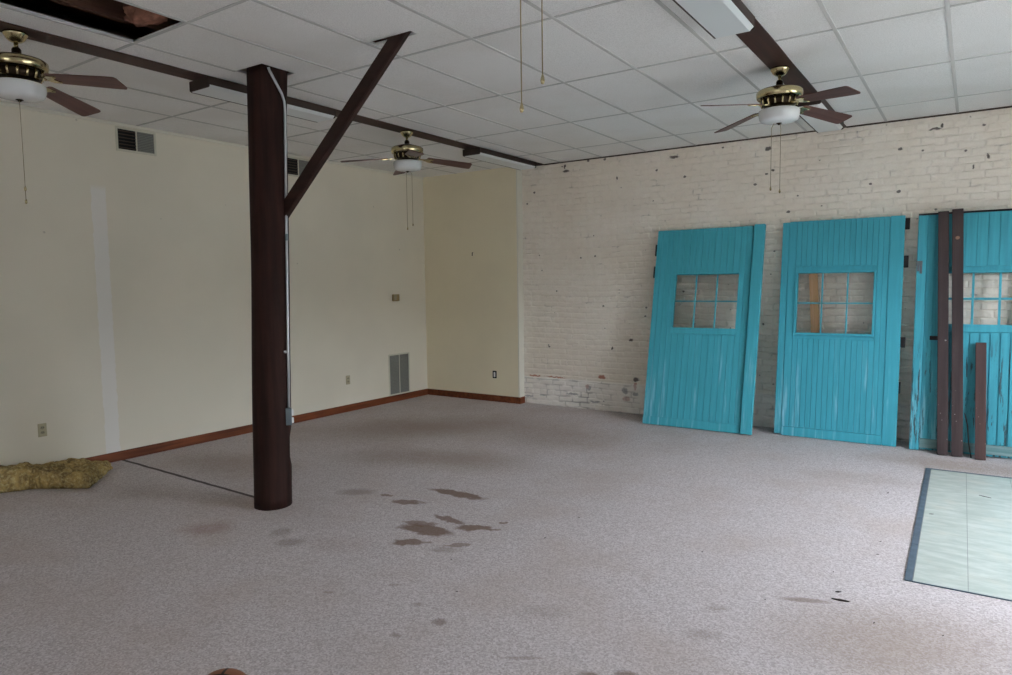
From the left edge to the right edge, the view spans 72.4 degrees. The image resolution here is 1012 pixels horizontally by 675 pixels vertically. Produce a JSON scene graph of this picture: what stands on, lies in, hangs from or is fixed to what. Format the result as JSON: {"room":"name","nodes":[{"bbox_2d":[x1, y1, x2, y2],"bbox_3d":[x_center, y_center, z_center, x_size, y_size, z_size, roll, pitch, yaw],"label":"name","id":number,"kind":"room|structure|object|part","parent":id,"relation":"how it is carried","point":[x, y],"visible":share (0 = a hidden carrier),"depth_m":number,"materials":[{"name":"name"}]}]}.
{"room":"empty commercial room","nodes":[
{"label":"empty commercial room","id":0,"kind":"room"},
{"bbox_2d":[12,0,289,72],"bbox_3d":[-0.853,-2.749,2.682,9.600,0.150,12.950,2,5,34],"label":"roof","id":1,"kind":"structure","parent":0,"point":[48,5],"depth_m":6.28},
{"bbox_2d":[0,0,426,465],"bbox_3d":[-4.736,-0.758,5.451,0.200,4.150,12.500,2,5,34],"label":"wall","id":2,"kind":"structure","parent":0,"point":[125,277],"depth_m":7.08,"materials":[{"name":"beige paint"}]},
{"bbox_2d":[37,423,46,436],"bbox_3d":[-4.163,0.832,6.208,0.009,0.120,0.072,2,5,34],"label":"wall outlet","id":3,"kind":"object","parent":2,"relation":"attached to","point":[42,428],"visible":1,"depth_m":6.21,"materials":[{"name":"beige plastic"}]},
{"bbox_2d":[115,126,156,155],"bbox_3d":[-3.645,-1.934,6.816,0.010,0.235,0.400,2,5,34],"label":"air vent","id":4,"kind":"object","parent":2,"relation":"in","point":[130,140],"visible":1,"depth_m":6.81,"materials":[{"name":"beige metal"}]},
{"bbox_2d":[0,101,423,179],"bbox_3d":[-4.695,-1.933,5.246,0.019,0.024,12.376,2,5,34],"label":"trim","id":5,"kind":"structure","parent":2,"relation":"attached to","point":[1,103],"depth_m":6.98,"materials":[{"name":"beige paint"}]},
{"bbox_2d":[85,389,427,462],"bbox_3d":[-4.659,1.273,5.490,0.016,0.092,12.360,2,5,34],"label":"baseboard","id":6,"kind":"structure","parent":2,"relation":"attached to","point":[193,440],"depth_m":7.72,"materials":[{"name":"brown wood"}]},
{"bbox_2d":[288,156,308,176],"bbox_3d":[-2.540,-2.079,8.450,0.010,0.235,0.400,2,5,34],"label":"air vent","id":7,"kind":"object","parent":2,"relation":"in","point":[296,165],"visible":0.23,"depth_m":8.42,"materials":[{"name":"beige metal"}]},
{"bbox_2d":[346,375,349,384],"bbox_3d":[-2.111,0.568,9.243,0.009,0.120,0.072,2,5,34],"label":"wall outlet","id":8,"kind":"object","parent":2,"relation":"attached to","point":[348,376],"visible":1,"depth_m":9.24,"materials":[{"name":"beige plastic"}]},
{"bbox_2d":[392,294,399,300],"bbox_3d":[-1.581,-0.573,9.945,0.030,0.096,0.135,2,5,34],"label":"thermostat","id":9,"kind":"object","parent":2,"relation":"attached to","point":[395,297],"visible":1,"depth_m":9.92,"materials":[{"name":"brown plastic"}]},
{"bbox_2d":[388,352,409,395],"bbox_3d":[-1.552,0.528,10.072,0.010,0.600,0.440,2,5,34],"label":"air vent","id":10,"kind":"object","parent":2,"relation":"in","point":[399,363],"visible":1,"depth_m":10.06,"materials":[{"name":"beige metal"}]},
{"bbox_2d":[423,167,517,396],"bbox_3d":[-0.500,-0.748,10.075,1.667,3.300,0.122,2,5,34],"label":"wall","id":11,"kind":"structure","parent":0,"point":[472,314],"depth_m":9.99,"materials":[{"name":"beige paint"}]},
{"bbox_2d":[428,389,524,403],"bbox_3d":[-0.472,0.853,10.179,1.702,0.092,0.126,2,5,34],"label":"baseboard","id":12,"kind":"structure","parent":11,"relation":"attached to","point":[497,398],"depth_m":10.06,"materials":[{"name":"brown wood"}]},
{"bbox_2d":[516,169,524,396],"bbox_3d":[0.198,-0.720,9.603,0.020,3.300,0.126,2,5,34],"label":"trim","id":13,"kind":"structure","parent":11,"relation":"attached to","point":[519,213],"depth_m":9.59,"materials":[{"name":"beige paint"}]},
{"bbox_2d":[0,395,1011,674],"bbox_3d":[-0.811,1.524,2.995,9.700,0.120,13.000,2,5,34],"label":"floor","id":14,"kind":"structure","parent":0,"point":[167,564],"depth_m":4.28,"materials":[{"name":"carpet"}]},
{"bbox_2d":[0,458,112,492],"bbox_3d":[-4.127,1.149,6.016,1.147,0.241,0.774,-2,5,-18],"label":"insulation batt","id":15,"kind":"object","parent":14,"relation":"on","point":[71,473],"visible":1,"depth_m":5.83,"materials":[{"name":"yellow glass"}]},
{"bbox_2d":[208,668,246,674],"bbox_3d":[-1.066,1.377,2.603,0.240,0.240,0.240,-4,5,-32],"label":"ball","id":16,"kind":"object","parent":14,"relation":"on","point":[225,671],"visible":1,"depth_m":2.61,"materials":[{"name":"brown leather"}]},
{"bbox_2d":[246,64,291,510],"bbox_3d":[-1.796,-0.360,5.257,0.283,3.310,0.377,2,5,34],"label":"timber post","id":17,"kind":"object","parent":14,"relation":"on","point":[272,465],"visible":0.91,"depth_m":5.15,"materials":[{"name":"brown paint"}]},
{"bbox_2d":[267,67,293,424],"bbox_3d":[-1.672,-0.654,5.178,0.133,2.645,0.065,-3,5,-29],"label":"conduit","id":18,"kind":"object","parent":17,"relation":"attached to","point":[289,411],"visible":1,"depth_m":5.20,"materials":[{"name":"grey metal"}]},
{"bbox_2d":[284,31,411,218],"bbox_3d":[-1.131,-1.478,4.799,1.336,1.256,0.045,2,5,34],"label":"brace","id":19,"kind":"object","parent":17,"relation":"attached to","point":[393,44],"visible":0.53,"depth_m":4.76,"materials":[{"name":"brown paint"}]},
{"bbox_2d":[642,224,765,434],"bbox_3d":[2.253,-0.125,7.973,1.284,2.303,0.547,2,5,34],"label":"plank door","id":20,"kind":"structure","parent":14,"relation":"on","point":[697,378],"depth_m":7.93,"materials":[{"name":"teal paint"}]},
{"bbox_3d":[2.096,0.990,7.902,1.132,0.096,0.020,2,-6,34],"label":"rail","id":21,"kind":"part","parent":20,"relation":"part of","materials":[{"name":"teal paint"}]},
{"bbox_3d":[2.262,-0.072,7.965,0.783,0.071,0.018,2,-6,34],"label":"lock rail","id":22,"kind":"part","parent":20,"relation":"part of","materials":[{"name":"teal paint"}]},
{"bbox_2d":[809,274,819,332],"bbox_3d":[3.364,0.052,7.509,0.078,1.999,0.249,-2,5,-13],"label":"wooden lath","id":23,"kind":"object","parent":14,"relation":"on","point":[813,278],"visible":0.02,"depth_m":7.50,"materials":[{"name":"brown wood"}]},
{"bbox_2d":[831,598,848,601],"bbox_3d":[1.756,1.378,3.630,0.085,0.004,0.021,2,5,29],"label":"wood splinter","id":24,"kind":"object","parent":14,"relation":"on","point":[831,598],"visible":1,"depth_m":3.63,"materials":[{"name":"black wood"}]},
{"bbox_2d":[774,215,909,446],"bbox_3d":[3.499,-0.088,7.258,1.212,2.312,0.314,2,5,34],"label":"plank door","id":25,"kind":"structure","parent":14,"relation":"on","point":[830,386],"depth_m":7.22,"materials":[{"name":"teal paint"}]},
{"bbox_3d":[3.394,1.024,7.255,0.962,0.097,0.022,2,-1,34],"label":"rail","id":26,"kind":"part","parent":25,"relation":"part of","materials":[{"name":"teal paint"}]},
{"bbox_2d":[937,211,948,454],"bbox_3d":[4.202,-0.054,6.646,0.093,2.327,0.410,1,5,22],"label":"wooden board","id":27,"kind":"object","parent":14,"relation":"on","point":[943,216],"visible":1,"depth_m":6.63,"materials":[{"name":"brown paint"}]},
{"bbox_2d":[951,208,963,456],"bbox_3d":[4.298,-0.058,6.580,0.097,2.342,0.412,1,5,22],"label":"wooden board","id":28,"kind":"object","parent":14,"relation":"on","point":[957,214],"visible":1,"depth_m":6.56,"materials":[{"name":"brown paint"}]},
{"bbox_2d":[904,468,1011,601],"bbox_3d":[3.642,1.281,4.554,1.600,0.006,2.730,2,5,33],"label":"tile","id":29,"kind":"structure","parent":14,"relation":"on","point":[962,538],"depth_m":4.52,"materials":[{"name":"white tile"}]},
{"bbox_2d":[909,209,1011,458],"bbox_3d":[4.545,-0.048,6.529,1.206,2.318,0.359,2,5,34],"label":"plank door","id":30,"kind":"structure","parent":14,"relation":"on","point":[987,248],"depth_m":6.60,"materials":[{"name":"teal paint"}]},
{"bbox_3d":[4.477,1.047,6.482,1.036,0.088,0.020,2,-2,34],"label":"rail","id":31,"kind":"part","parent":30,"relation":"part of","materials":[{"name":"teal wood"}]},
{"bbox_3d":[4.527,-0.075,6.533,0.713,0.052,0.020,2,-2,34],"label":"lock rail","id":32,"kind":"part","parent":30,"relation":"part of","materials":[{"name":"teal paint"}]},
{"bbox_2d":[964,413,970,457],"bbox_3d":[4.328,0.918,6.472,0.016,0.408,0.102,-1,5,-7],"label":"stick","id":33,"kind":"object","parent":14,"relation":"on","point":[964,413],"visible":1,"depth_m":6.47,"materials":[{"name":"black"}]},
{"bbox_2d":[975,343,986,459],"bbox_3d":[4.426,0.590,6.446,0.090,1.075,0.287,2,5,27],"label":"wooden board","id":34,"kind":"object","parent":14,"relation":"on","point":[980,348],"visible":1,"depth_m":6.43,"materials":[{"name":"paint"}]},
{"bbox_2d":[0,0,1011,177],"bbox_3d":[-0.854,-1.812,2.735,9.200,0.024,12.500,2,5,34],"label":"ceiling","id":35,"kind":"structure","parent":0,"point":[641,33],"depth_m":5.11,"materials":[{"name":"tile"}]},
{"bbox_2d":[0,29,126,203],"bbox_3d":[-3.030,-1.363,4.317,1.040,1.049,1.040,-4,6,-40],"label":"ceiling fan","id":36,"kind":"object","parent":35,"relation":"hanging from","point":[22,76],"visible":1,"depth_m":4.25,"materials":[{"name":"gold metal"}]},
{"bbox_3d":[-3.023,-1.171,4.324,0.004,0.635,0.009,-3,5,-29],"label":"pull chain","id":37,"kind":"part","parent":36,"relation":"part of","materials":[{"name":"gold metal"}]},
{"bbox_3d":[-3.032,-1.532,4.304,0.294,0.102,0.294,2,5,34],"label":"lamp shade","id":38,"kind":"part","parent":36,"relation":"part of","materials":[{"name":"white glass"}]},
{"bbox_3d":[-2.994,-1.614,4.737,0.144,0.006,0.475,-13,-3,5],"label":"blade","id":39,"kind":"part","parent":36,"relation":"part of","materials":[{"name":"brown wood"}]},
{"bbox_3d":[-2.594,-1.582,4.262,0.475,0.006,0.144,6,-8,5],"label":"blade","id":40,"kind":"part","parent":36,"relation":"part of","materials":[{"name":"brown wood"}]},
{"bbox_2d":[123,4,167,26],"bbox_3d":[-2.216,-2.003,4.251,0.350,0.156,0.244,2,5,34],"label":"tuft","id":41,"kind":"object","parent":35,"relation":"on","point":[139,17],"visible":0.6,"depth_m":4.20,"materials":[{"name":"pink glass"}]},
{"bbox_2d":[189,76,246,105],"bbox_3d":[-2.146,-1.939,5.341,0.495,0.083,0.656,2,5,34],"label":"strip light","id":42,"kind":"object","parent":35,"relation":"attached to","point":[219,89],"depth_m":5.36,"materials":[{"name":"brown"}]},
{"bbox_3d":[-2.088,-1.945,5.862,0.010,0.012,1.240,2,5,34],"label":"edge rail","id":43,"kind":"part","parent":42,"relation":"part of","materials":[{"name":"white metal"}]},
{"bbox_2d":[50,0,411,71],"bbox_3d":[-2.042,-2.153,4.113,1.180,0.250,5.500,2,5,34],"label":"trim","id":44,"kind":"structure","parent":35,"relation":"attached to","point":[112,9],"depth_m":4.38,"materials":[{"name":"brown wood"}]},
{"bbox_2d":[0,21,543,165],"bbox_3d":[-3.047,-1.886,4.210,0.188,0.010,12.499,2,5,34],"label":"trim","id":45,"kind":"structure","parent":35,"relation":"attached to","point":[35,35],"depth_m":4.90,"materials":[{"name":"brown paint"}]},
{"bbox_2d":[287,97,335,121],"bbox_3d":[-1.742,-1.991,5.938,0.495,0.083,0.706,2,5,34],"label":"strip light","id":46,"kind":"object","parent":35,"relation":"attached to","point":[296,108],"depth_m":6.07,"materials":[{"name":"brown"}]},
{"bbox_2d":[340,130,471,229],"bbox_3d":[-1.024,-1.633,7.216,1.040,1.014,1.040,2,5,29],"label":"ceiling fan","id":47,"kind":"object","parent":35,"relation":"hanging from","point":[407,155],"visible":1,"depth_m":7.12,"materials":[{"name":"brown wood"}]},
{"bbox_3d":[-1.450,-1.817,7.080,0.475,0.006,0.144,-8,19,-15],"label":"blade","id":48,"kind":"part","parent":47,"relation":"part of","materials":[{"name":"brown wood"}]},
{"bbox_3d":[-1.148,-1.863,7.622,0.144,0.006,0.475,-16,2,-16],"label":"blade","id":49,"kind":"part","parent":47,"relation":"part of","materials":[{"name":"brown wood"}]},
{"bbox_3d":[-1.033,-1.442,7.231,0.010,0.600,0.004,-1,4,0],"label":"pull chain","id":50,"kind":"part","parent":47,"relation":"part of","materials":[{"name":"gold metal"}]},
{"bbox_3d":[-1.026,-1.785,7.204,0.294,0.102,0.294,2,5,34],"label":"lamp shade","id":51,"kind":"part","parent":47,"relation":"part of","materials":[{"name":"white glass"}]},
{"bbox_3d":[-0.905,-1.800,6.779,0.144,0.006,0.475,11,7,-18],"label":"blade","id":52,"kind":"part","parent":47,"relation":"part of","materials":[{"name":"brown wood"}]},
{"bbox_3d":[-0.604,-1.847,7.321,0.475,0.006,0.144,4,-10,-16],"label":"blade","id":53,"kind":"part","parent":47,"relation":"part of","materials":[{"name":"brown wood"}]},
{"bbox_2d":[463,147,535,169],"bbox_3d":[-0.058,-2.223,8.635,0.254,0.084,1.252,2,5,34],"label":"strip light","id":54,"kind":"object","parent":35,"relation":"attached to","point":[481,154],"visible":1,"depth_m":8.47,"materials":[{"name":"brown"}]},
{"bbox_2d":[0,0,1011,173],"bbox_3d":[-0.854,-1.810,2.735,9.200,0.016,12.500,2,5,34],"label":"grid","id":55,"kind":"object","parent":35,"relation":"attached to","point":[834,29],"visible":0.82,"depth_m":5.02,"materials":[{"name":"grey metal"}]},
{"bbox_2d":[519,0,544,112],"bbox_3d":[0.055,-1.251,2.229,1.040,1.029,1.040,3,6,39],"label":"pull chain","id":56,"kind":"object","parent":35,"relation":"hanging from","point":[542,80],"visible":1,"depth_m":2.25,"materials":[{"name":"gold metal"}]},
{"bbox_3d":[0.050,-1.059,2.244,0.009,0.615,0.004,0,4,5],"label":"pull chain","id":57,"kind":"part","parent":56,"relation":"part of","materials":[{"name":"gold metal"}]},
{"bbox_3d":[0.051,-0.756,2.268,0.015,0.037,0.015,2,5,34],"label":"chain knob","id":58,"kind":"part","parent":56,"relation":"part of","materials":[{"name":"gold metal"}]},
{"bbox_3d":[0.105,-1.105,2.240,0.028,0.526,0.004,-1,4,0],"label":"pull chain","id":59,"kind":"part","parent":56,"relation":"part of","materials":[{"name":"gold metal"}]},
{"bbox_3d":[0.120,-0.847,2.260,0.015,0.037,0.015,2,5,34],"label":"chain knob","id":60,"kind":"part","parent":56,"relation":"part of","materials":[{"name":"gold metal"}]},
{"bbox_2d":[673,0,754,38],"bbox_3d":[1.050,-1.855,3.731,0.254,0.084,1.252,2,5,34],"label":"strip light","id":61,"kind":"object","parent":35,"relation":"attached to","point":[718,18],"visible":1,"depth_m":3.96,"materials":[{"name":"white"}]},
{"bbox_3d":[0.957,-1.823,3.796,0.010,0.012,1.240,2,5,34],"label":"edge rail","id":62,"kind":"part","parent":61,"relation":"part of","materials":[{"name":"brown"}]},
{"bbox_2d":[701,65,860,192],"bbox_3d":[2.063,-1.561,5.227,1.040,0.929,1.040,1,5,23],"label":"ceiling fan","id":63,"kind":"object","parent":35,"relation":"hanging from","point":[778,101],"visible":1,"depth_m":5.13,"materials":[{"name":"gold metal"}]},
{"bbox_3d":[1.653,-1.699,5.051,0.475,0.006,0.144,-9,20,-21],"label":"blade","id":64,"kind":"part","parent":63,"relation":"part of","materials":[{"name":"brown wood"}]},
{"bbox_3d":[1.896,-1.747,5.622,0.144,0.006,0.475,-17,4,-22],"label":"blade","id":65,"kind":"part","parent":63,"relation":"part of","materials":[{"name":"brown wood"}]},
{"bbox_3d":[2.021,-1.379,5.241,0.026,0.495,0.004,-1,4,0],"label":"pull chain","id":66,"kind":"part","parent":63,"relation":"part of","materials":[{"name":"gold metal"}]},
{"bbox_3d":[2.061,-1.670,5.218,0.294,0.102,0.294,2,5,34],"label":"lamp shade","id":67,"kind":"part","parent":63,"relation":"part of","materials":[{"name":"white glass"}]},
{"bbox_3d":[2.077,-1.370,5.242,0.010,0.515,0.004,-1,4,0],"label":"pull chain","id":68,"kind":"part","parent":63,"relation":"part of","materials":[{"name":"gold metal"}]},
{"bbox_3d":[2.469,-1.735,5.379,0.475,0.006,0.144,4,-11,-22],"label":"blade","id":69,"kind":"part","parent":63,"relation":"part of","materials":[{"name":"brown wood"}]},
{"bbox_3d":[2.226,-1.688,4.808,0.144,0.006,0.475,11,5,-24],"label":"blade","id":70,"kind":"part","parent":63,"relation":"part of","materials":[{"name":"brown wood"}]},
{"bbox_2d":[736,18,846,127],"bbox_3d":[0.018,-1.765,2.148,0.173,0.010,12.499,2,5,34],"label":"trim","id":71,"kind":"structure","parent":35,"relation":"attached to","point":[759,41],"depth_m":4.88,"materials":[{"name":"brown paint"}]},
{"bbox_2d":[795,100,843,132],"bbox_3d":[2.956,-2.099,6.536,0.254,0.084,1.252,2,5,34],"label":"strip light","id":72,"kind":"object","parent":35,"relation":"attached to","point":[818,125],"visible":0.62,"depth_m":6.61,"materials":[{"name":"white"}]},
{"bbox_2d":[522,108,1011,440],"bbox_3d":[2.636,-1.065,8.147,9.400,4.150,0.263,2,5,34],"label":"wall","id":73,"kind":"structure","parent":0,"point":[591,228],"depth_m":8.08,"materials":[{"name":"brick"}]},
{"bbox_2d":[544,130,815,164],"bbox_3d":[1.976,-2.272,8.336,3.516,0.014,0.013,2,5,34],"label":"trim","id":74,"kind":"structure","parent":73,"relation":"attached to","point":[813,130],"depth_m":8.21,"materials":[{"name":"brown"}]},
{"bbox_2d":[847,106,1011,127],"bbox_3d":[5.013,-2.152,6.293,3.461,0.014,0.013,2,5,34],"label":"trim","id":75,"kind":"structure","parent":73,"relation":"attached to","point":[1006,106],"depth_m":6.83,"materials":[{"name":"brown"}]}
]}

